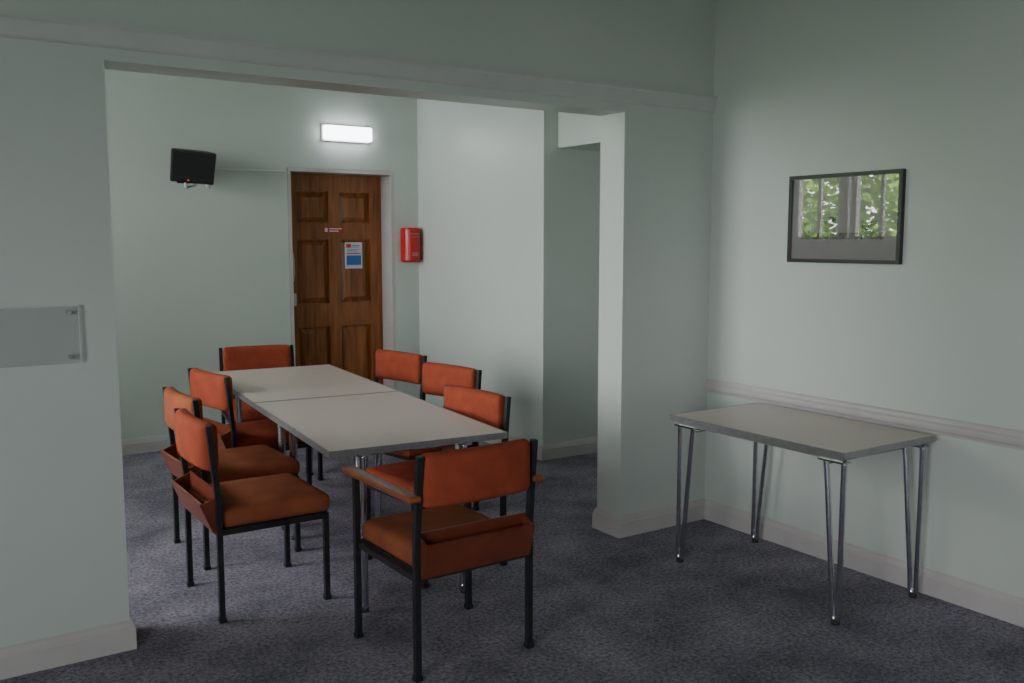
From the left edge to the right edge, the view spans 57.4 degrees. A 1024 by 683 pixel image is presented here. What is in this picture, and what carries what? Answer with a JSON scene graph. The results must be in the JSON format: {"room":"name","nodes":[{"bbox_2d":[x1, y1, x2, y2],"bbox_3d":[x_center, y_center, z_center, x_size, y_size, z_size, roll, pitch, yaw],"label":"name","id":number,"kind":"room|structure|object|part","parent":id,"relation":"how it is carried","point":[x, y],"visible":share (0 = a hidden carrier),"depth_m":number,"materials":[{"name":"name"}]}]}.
{"room":"meeting room","nodes":[
{"label":"meeting room","id":0,"kind":"room"},
{"bbox_2d":[105,69,290,439],"bbox_3d":[-3.435,-0.792,6.400,3.840,3.300,0.300,-4,7,-33],"label":"wall","id":1,"kind":"structure","parent":0,"point":[200,270],"depth_m":6.93,"materials":[{"name":"paint"}]},
{"bbox_2d":[121,434,175,454],"bbox_3d":[-3.263,0.801,6.495,3.640,0.112,0.018,-4,7,-33],"label":"baseboard","id":2,"kind":"structure","parent":1,"relation":"attached to","point":[153,443],"depth_m":6.87,"materials":[{"name":"paint"}]},
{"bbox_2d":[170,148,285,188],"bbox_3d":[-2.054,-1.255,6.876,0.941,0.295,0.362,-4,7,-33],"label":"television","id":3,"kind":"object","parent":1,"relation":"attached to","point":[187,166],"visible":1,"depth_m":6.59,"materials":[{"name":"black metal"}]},
{"bbox_2d":[172,151,214,178],"bbox_3d":[-2.240,-1.241,6.580,0.288,0.180,0.046,-3,7,-27],"label":"screen","id":4,"kind":"object","parent":3,"relation":"attached to","point":[185,164],"depth_m":6.58,"materials":[{"name":"black glass"}]},
{"bbox_2d":[291,173,382,384],"bbox_3d":[-1.486,-0.340,7.829,0.859,2.081,0.042,-4,7,-33],"label":"door leaf","id":5,"kind":"structure","parent":1,"relation":"in","point":[338,321],"depth_m":7.80,"materials":[{"name":"brown wood"}]},
{"bbox_2d":[287,167,396,389],"bbox_3d":[-1.444,-0.346,7.765,0.921,2.118,0.270,-4,7,-33],"label":"door frame","id":6,"kind":"structure","parent":1,"relation":"in","point":[386,178],"depth_m":7.87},
{"bbox_2d":[293,253,296,305],"bbox_3d":[-1.771,-0.500,7.557,0.065,0.430,0.064,-4,7,-33],"label":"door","id":7,"kind":"structure","parent":6,"relation":"attached to","point":[295,295],"depth_m":7.56,"materials":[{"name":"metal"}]},
{"bbox_2d":[323,227,343,232],"bbox_3d":[-1.478,-0.924,7.744,0.175,0.052,0.004,-4,7,-33],"label":"door sign","id":8,"kind":"object","parent":6,"relation":"attached to","point":[326,229],"visible":1,"depth_m":7.74,"materials":[{"name":"red plastic"}]},
{"bbox_2d":[345,242,362,268],"bbox_3d":[-1.331,-0.724,7.864,0.157,0.220,0.003,-4,7,-33],"label":"notice","id":9,"kind":"object","parent":6,"relation":"attached to","point":[353,250],"visible":1,"depth_m":7.86,"materials":[{"name":"white paper"}]},
{"bbox_3d":[-1.331,-0.685,7.868,0.133,0.080,0.002,-4,7,-33],"label":"blue panel","id":10,"kind":"part","parent":9,"relation":"part of","materials":[{"name":"blue paper"}]},
{"bbox_2d":[285,86,393,171],"bbox_3d":[-1.453,-1.988,7.600,0.925,1.180,0.300,-4,7,-33],"label":"wall","id":11,"kind":"structure","parent":0,"point":[306,109],"depth_m":7.48,"materials":[{"name":"white paint"}]},
{"bbox_2d":[321,124,371,143],"bbox_3d":[-1.319,-1.665,7.492,0.420,0.130,0.085,-4,7,-33],"label":"emergency light","id":12,"kind":"object","parent":11,"relation":"attached to","point":[334,133],"visible":1,"depth_m":7.45,"materials":[{"name":"white plastic"}]},
{"bbox_2d":[0,0,715,646],"bbox_3d":[-1.776,-0.457,3.299,6.740,3.300,0.190,-4,7,-33],"label":"wall partition","id":13,"kind":"structure","parent":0,"point":[63,552],"depth_m":3.65,"materials":[{"name":"paint"}]},
{"bbox_2d":[0,305,80,362],"bbox_3d":[-1.731,-0.014,3.245,0.422,0.207,0.028,-4,7,-33],"label":"holder","id":14,"kind":"object","parent":13,"relation":"attached to","point":[68,312],"visible":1,"depth_m":3.34,"materials":[{"name":"grey"}]},
{"bbox_2d":[0,618,136,679],"bbox_3d":[-3.037,1.218,2.634,3.708,0.112,0.226,-4,7,-33],"label":"baseboard","id":15,"kind":"structure","parent":13,"relation":"attached to","point":[28,657],"depth_m":3.43,"materials":[{"name":"paint"}]},
{"bbox_2d":[0,11,717,111],"bbox_3d":[-1.715,-1.067,3.141,6.740,0.078,0.030,-4,7,-33],"label":"rail","id":16,"kind":"object","parent":13,"relation":"attached to","point":[12,25],"visible":1,"depth_m":3.75,"materials":[{"name":"paint"}]},
{"bbox_2d":[592,498,705,537],"bbox_3d":[0.821,0.941,5.192,0.778,0.112,0.226,-4,7,-33],"label":"baseboard","id":17,"kind":"structure","parent":13,"relation":"attached to","point":[617,526],"depth_m":5.01,"materials":[{"name":"paint"}]},
{"bbox_2d":[393,96,419,398],"bbox_3d":[-0.974,-0.969,8.031,0.225,3.300,0.300,-4,7,-33],"label":"wall","id":18,"kind":"structure","parent":0,"point":[405,140],"depth_m":7.90,"materials":[{"name":"paint"}]},
{"bbox_2d":[400,228,420,261],"bbox_3d":[-0.841,-0.815,7.888,0.164,0.285,0.112,-4,7,-33],"label":"case","id":19,"kind":"object","parent":18,"relation":"attached to","point":[410,238],"visible":1,"depth_m":7.84,"materials":[{"name":"red plastic"}]},
{"bbox_2d":[417,99,599,444],"bbox_3d":[0.241,-0.951,7.863,1.610,3.300,2.330,-4,7,-33],"label":"wall","id":20,"kind":"structure","parent":0,"point":[509,217],"depth_m":6.82,"materials":[{"name":"paint"}]},
{"bbox_2d":[484,434,597,460],"bbox_3d":[0.299,0.665,7.753,1.428,0.112,1.830,-4,7,-33],"label":"baseboard","id":21,"kind":"structure","parent":20,"relation":"attached to","point":[557,450],"depth_m":6.74,"materials":[{"name":"paint"}]},
{"bbox_2d":[0,441,1023,682],"bbox_3d":[-0.305,1.338,2.599,8.600,0.120,10.800,-4,7,-33],"label":"floor","id":22,"kind":"structure","parent":0,"point":[607,608],"depth_m":3.89,"materials":[{"name":"carpet"}]},
{"bbox_2d":[160,386,301,570],"bbox_3d":[-1.417,0.638,4.703,0.559,0.820,0.512,-4,8,-35],"label":"upholstered chair","id":23,"kind":"object","parent":22,"relation":"on","point":[238,463],"visible":0.62,"depth_m":4.59,"materials":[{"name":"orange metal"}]},
{"bbox_2d":[160,443,200,477],"bbox_3d":[-1.607,0.611,4.562,0.090,0.155,0.460,-4,8,-35],"label":"tray","id":24,"kind":"object","parent":23,"relation":"on","point":[170,454],"depth_m":4.63,"materials":[{"name":"fabric"}]},
{"bbox_3d":[-1.609,0.343,4.533,0.087,0.196,0.458,-4,8,-35],"label":"backrest","id":25,"kind":"part","parent":23,"relation":"part of","materials":[{"name":"orange fabric"}]},
{"bbox_3d":[-1.389,0.624,4.722,0.490,0.104,0.476,-4,8,-35],"label":"seat","id":26,"kind":"part","parent":23,"relation":"part of","materials":[{"name":"orange fabric"}]},
{"bbox_2d":[187,368,311,484],"bbox_3d":[-1.525,0.560,5.429,0.559,0.820,0.512,-5,8,-41],"label":"upholstered chair","id":27,"kind":"object","parent":22,"relation":"on","point":[214,390],"visible":0.62,"depth_m":5.21,"materials":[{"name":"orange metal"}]},
{"bbox_3d":[-1.702,0.266,5.239,0.087,0.196,0.458,-5,8,-41],"label":"backrest","id":28,"kind":"part","parent":27,"relation":"part of","materials":[{"name":"orange fabric"}]},
{"bbox_2d":[203,417,230,449],"bbox_3d":[-1.700,0.534,5.270,0.090,0.155,0.460,-5,8,-41],"label":"tray","id":29,"kind":"object","parent":27,"relation":"on","point":[223,430],"depth_m":5.13,"materials":[{"name":"fabric"}]},
{"bbox_3d":[-1.499,0.545,5.451,0.490,0.104,0.476,-5,8,-41],"label":"seat","id":30,"kind":"part","parent":27,"relation":"part of","materials":[{"name":"orange fabric"}]},
{"bbox_2d":[171,408,331,623],"bbox_3d":[-1.144,0.705,4.090,0.559,0.820,0.512,-4,7,-33],"label":"upholstered chair","id":31,"kind":"object","parent":22,"relation":"on","point":[263,502],"visible":1,"depth_m":3.94,"materials":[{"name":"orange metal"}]},
{"bbox_2d":[171,471,221,532],"bbox_3d":[-1.339,0.676,3.956,0.090,0.155,0.460,-4,7,-33],"label":"tray","id":32,"kind":"object","parent":31,"relation":"on","point":[196,496],"depth_m":3.95,"materials":[{"name":"plastic"}]},
{"bbox_3d":[-1.341,0.408,3.926,0.087,0.196,0.458,-4,7,-33],"label":"backrest","id":33,"kind":"part","parent":31,"relation":"part of","materials":[{"name":"orange fabric"}]},
{"bbox_3d":[-1.115,0.691,4.108,0.490,0.104,0.476,-4,7,-33],"label":"seat","id":34,"kind":"part","parent":31,"relation":"part of","materials":[{"name":"orange fabric"}]},
{"bbox_2d":[219,344,306,473],"bbox_3d":[-1.688,0.460,6.355,0.512,0.820,0.559,-3,7,-24],"label":"upholstered chair","id":35,"kind":"object","parent":22,"relation":"on","point":[258,356],"visible":0.37,"depth_m":6.48,"materials":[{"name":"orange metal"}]},
{"bbox_3d":[-1.674,0.451,6.322,0.476,0.104,0.490,-3,7,-24],"label":"seat","id":36,"kind":"part","parent":35,"relation":"part of","materials":[{"name":"orange fabric"}]},
{"bbox_3d":[-1.783,0.126,6.537,0.458,0.196,0.087,-3,7,-24],"label":"backrest","id":37,"kind":"part","parent":35,"relation":"part of","materials":[{"name":"orange fabric"}]},
{"bbox_2d":[212,364,397,529],"bbox_3d":[-1.281,0.592,5.591,0.800,0.721,1.272,-3,7,-28],"label":"folding table","id":38,"kind":"object","parent":22,"relation":"on","point":[250,386],"visible":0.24,"depth_m":5.42,"materials":[{"name":"laminate"}]},
{"bbox_3d":[-1.281,0.247,5.554,0.800,0.027,1.272,-3,7,-28],"label":"edge trim","id":39,"kind":"part","parent":38,"relation":"part of","materials":[{"name":"metal"}]},
{"bbox_2d":[317,349,426,480],"bbox_3d":[-0.899,0.493,6.045,0.512,0.820,0.559,6,9,44],"label":"upholstered chair","id":40,"kind":"object","parent":22,"relation":"on","point":[389,364],"visible":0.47,"depth_m":6.13,"materials":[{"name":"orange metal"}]},
{"bbox_3d":[-0.734,0.165,6.179,0.458,0.196,0.087,6,9,44],"label":"backrest","id":41,"kind":"part","parent":40,"relation":"part of","materials":[{"name":"orange fabric"}]},
{"bbox_2d":[254,391,507,612],"bbox_3d":[-0.673,0.713,4.473,0.800,0.721,1.272,-3,7,-28],"label":"folding table","id":42,"kind":"object","parent":22,"relation":"on","point":[363,426],"visible":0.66,"depth_m":4.22,"materials":[{"name":"laminate"}]},
{"bbox_3d":[-0.673,0.368,4.436,0.800,0.027,1.272,-3,7,-28],"label":"edge trim","id":43,"kind":"part","parent":42,"relation":"part of","materials":[{"name":"metal"}]},
{"bbox_2d":[360,362,481,510],"bbox_3d":[-0.526,0.564,5.390,0.559,0.820,0.512,-6,9,-44],"label":"upholstered chair","id":44,"kind":"object","parent":22,"relation":"on","point":[435,376],"visible":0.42,"depth_m":5.46,"materials":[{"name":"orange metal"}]},
{"bbox_3d":[-0.550,0.555,5.364,0.490,0.104,0.476,-6,9,-44],"label":"seat","id":45,"kind":"part","parent":44,"relation":"part of","materials":[{"name":"orange fabric"}]},
{"bbox_3d":[-0.358,0.236,5.521,0.087,0.196,0.458,-6,9,-44],"label":"backrest","id":46,"kind":"part","parent":44,"relation":"part of","materials":[{"name":"orange fabric"}]},
{"bbox_2d":[367,384,510,588],"bbox_3d":[-0.356,0.660,4.502,0.559,0.820,0.512,-5,8,-39],"label":"upholstered chair","id":47,"kind":"object","parent":22,"relation":"on","point":[487,407],"visible":0.43,"depth_m":4.49,"materials":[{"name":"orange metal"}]},
{"bbox_3d":[-0.383,0.650,4.479,0.490,0.104,0.476,-5,8,-39],"label":"seat","id":48,"kind":"part","parent":47,"relation":"part of","materials":[{"name":"orange fabric"}]},
{"bbox_2d":[442,445,467,450],"bbox_3d":[-0.176,0.602,4.646,0.090,0.155,0.460,-5,8,-39],"label":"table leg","id":49,"kind":"object","parent":47,"relation":"on","point":[449,447],"depth_m":4.74,"materials":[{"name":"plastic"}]},
{"bbox_3d":[-0.175,0.334,4.618,0.087,0.196,0.458,-5,8,-39],"label":"backrest","id":50,"kind":"part","parent":47,"relation":"part of","materials":[{"name":"orange fabric"}]},
{"bbox_2d":[342,438,544,682],"bbox_3d":[-0.259,0.759,3.582,0.580,0.820,0.582,-4,7,-34],"label":"upholstered armchair","id":51,"kind":"object","parent":22,"relation":"on","point":[447,537],"visible":1,"depth_m":3.38,"materials":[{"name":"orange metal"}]},
{"bbox_3d":[-0.485,0.520,3.418,0.052,0.024,0.550,-4,7,-34],"label":"armrest","id":52,"kind":"part","parent":51,"relation":"part of","materials":[{"name":"brown wood"}]},
{"bbox_3d":[-0.272,0.745,3.600,0.452,0.104,0.490,-4,7,-34],"label":"seat","id":53,"kind":"part","parent":51,"relation":"part of","materials":[{"name":"orange fabric"}]},
{"bbox_3d":[-0.118,0.471,3.346,0.458,0.196,0.087,-4,7,-34],"label":"backrest","id":54,"kind":"part","parent":51,"relation":"part of","materials":[{"name":"orange fabric"}]},
{"bbox_2d":[421,512,534,578],"bbox_3d":[-0.124,0.738,3.384,0.460,0.155,0.073,-4,7,-34],"label":"tray","id":55,"kind":"object","parent":51,"relation":"on","point":[460,548],"depth_m":3.37,"materials":[{"name":"fabric"}]},
{"bbox_3d":[-0.051,0.487,3.717,0.052,0.024,0.550,-4,7,-34],"label":"armrest","id":56,"kind":"part","parent":51,"relation":"part of","materials":[{"name":"brown wood"}]},
{"bbox_2d":[669,402,935,625],"bbox_3d":[1.285,0.734,4.278,0.620,0.721,0.985,-4,7,-33],"label":"folding table","id":57,"kind":"object","parent":22,"relation":"on","point":[832,439],"visible":1,"depth_m":4.08,"materials":[{"name":"laminate"}]},
{"bbox_3d":[1.285,0.389,4.241,0.620,0.027,0.985,-4,7,-33],"label":"edge trim","id":58,"kind":"part","parent":57,"relation":"part of","materials":[{"name":"metal"}]},
{"bbox_2d":[558,112,600,150],"bbox_3d":[1.358,-0.779,6.279,1.520,3.300,1.560,-4,7,-33],"label":"wall","id":59,"kind":"structure","parent":0,"point":[575,131],"depth_m":6.29,"materials":[{"name":"paint"}]},
{"bbox_2d":[705,0,1023,598],"bbox_3d":[2.989,-0.356,2.360,0.140,3.300,7.050,-4,7,-33],"label":"wall","id":60,"kind":"structure","parent":0,"point":[933,90],"depth_m":4.21,"materials":[{"name":"paint"}]},
{"bbox_2d":[787,169,905,264],"bbox_3d":[1.545,-0.576,4.365,0.025,0.418,0.620,-4,7,-33],"label":"framed picture","id":61,"kind":"object","parent":60,"relation":"attached to","point":[848,217],"visible":1,"depth_m":4.34,"materials":[{"name":"black"}]},
{"bbox_2d":[704,499,1023,627],"bbox_3d":[2.926,1.234,2.484,0.018,0.112,6.642,-4,7,-33],"label":"baseboard","id":62,"kind":"structure","parent":60,"relation":"attached to","point":[991,602],"depth_m":4.30,"materials":[{"name":"paint"}]},
{"bbox_2d":[704,378,1023,450],"bbox_3d":[2.918,0.540,2.415,0.024,0.076,6.660,-4,7,-33],"label":"trim","id":63,"kind":"structure","parent":60,"relation":"attached to","point":[998,436],"depth_m":4.27,"materials":[{"name":"paint"}]}
]}

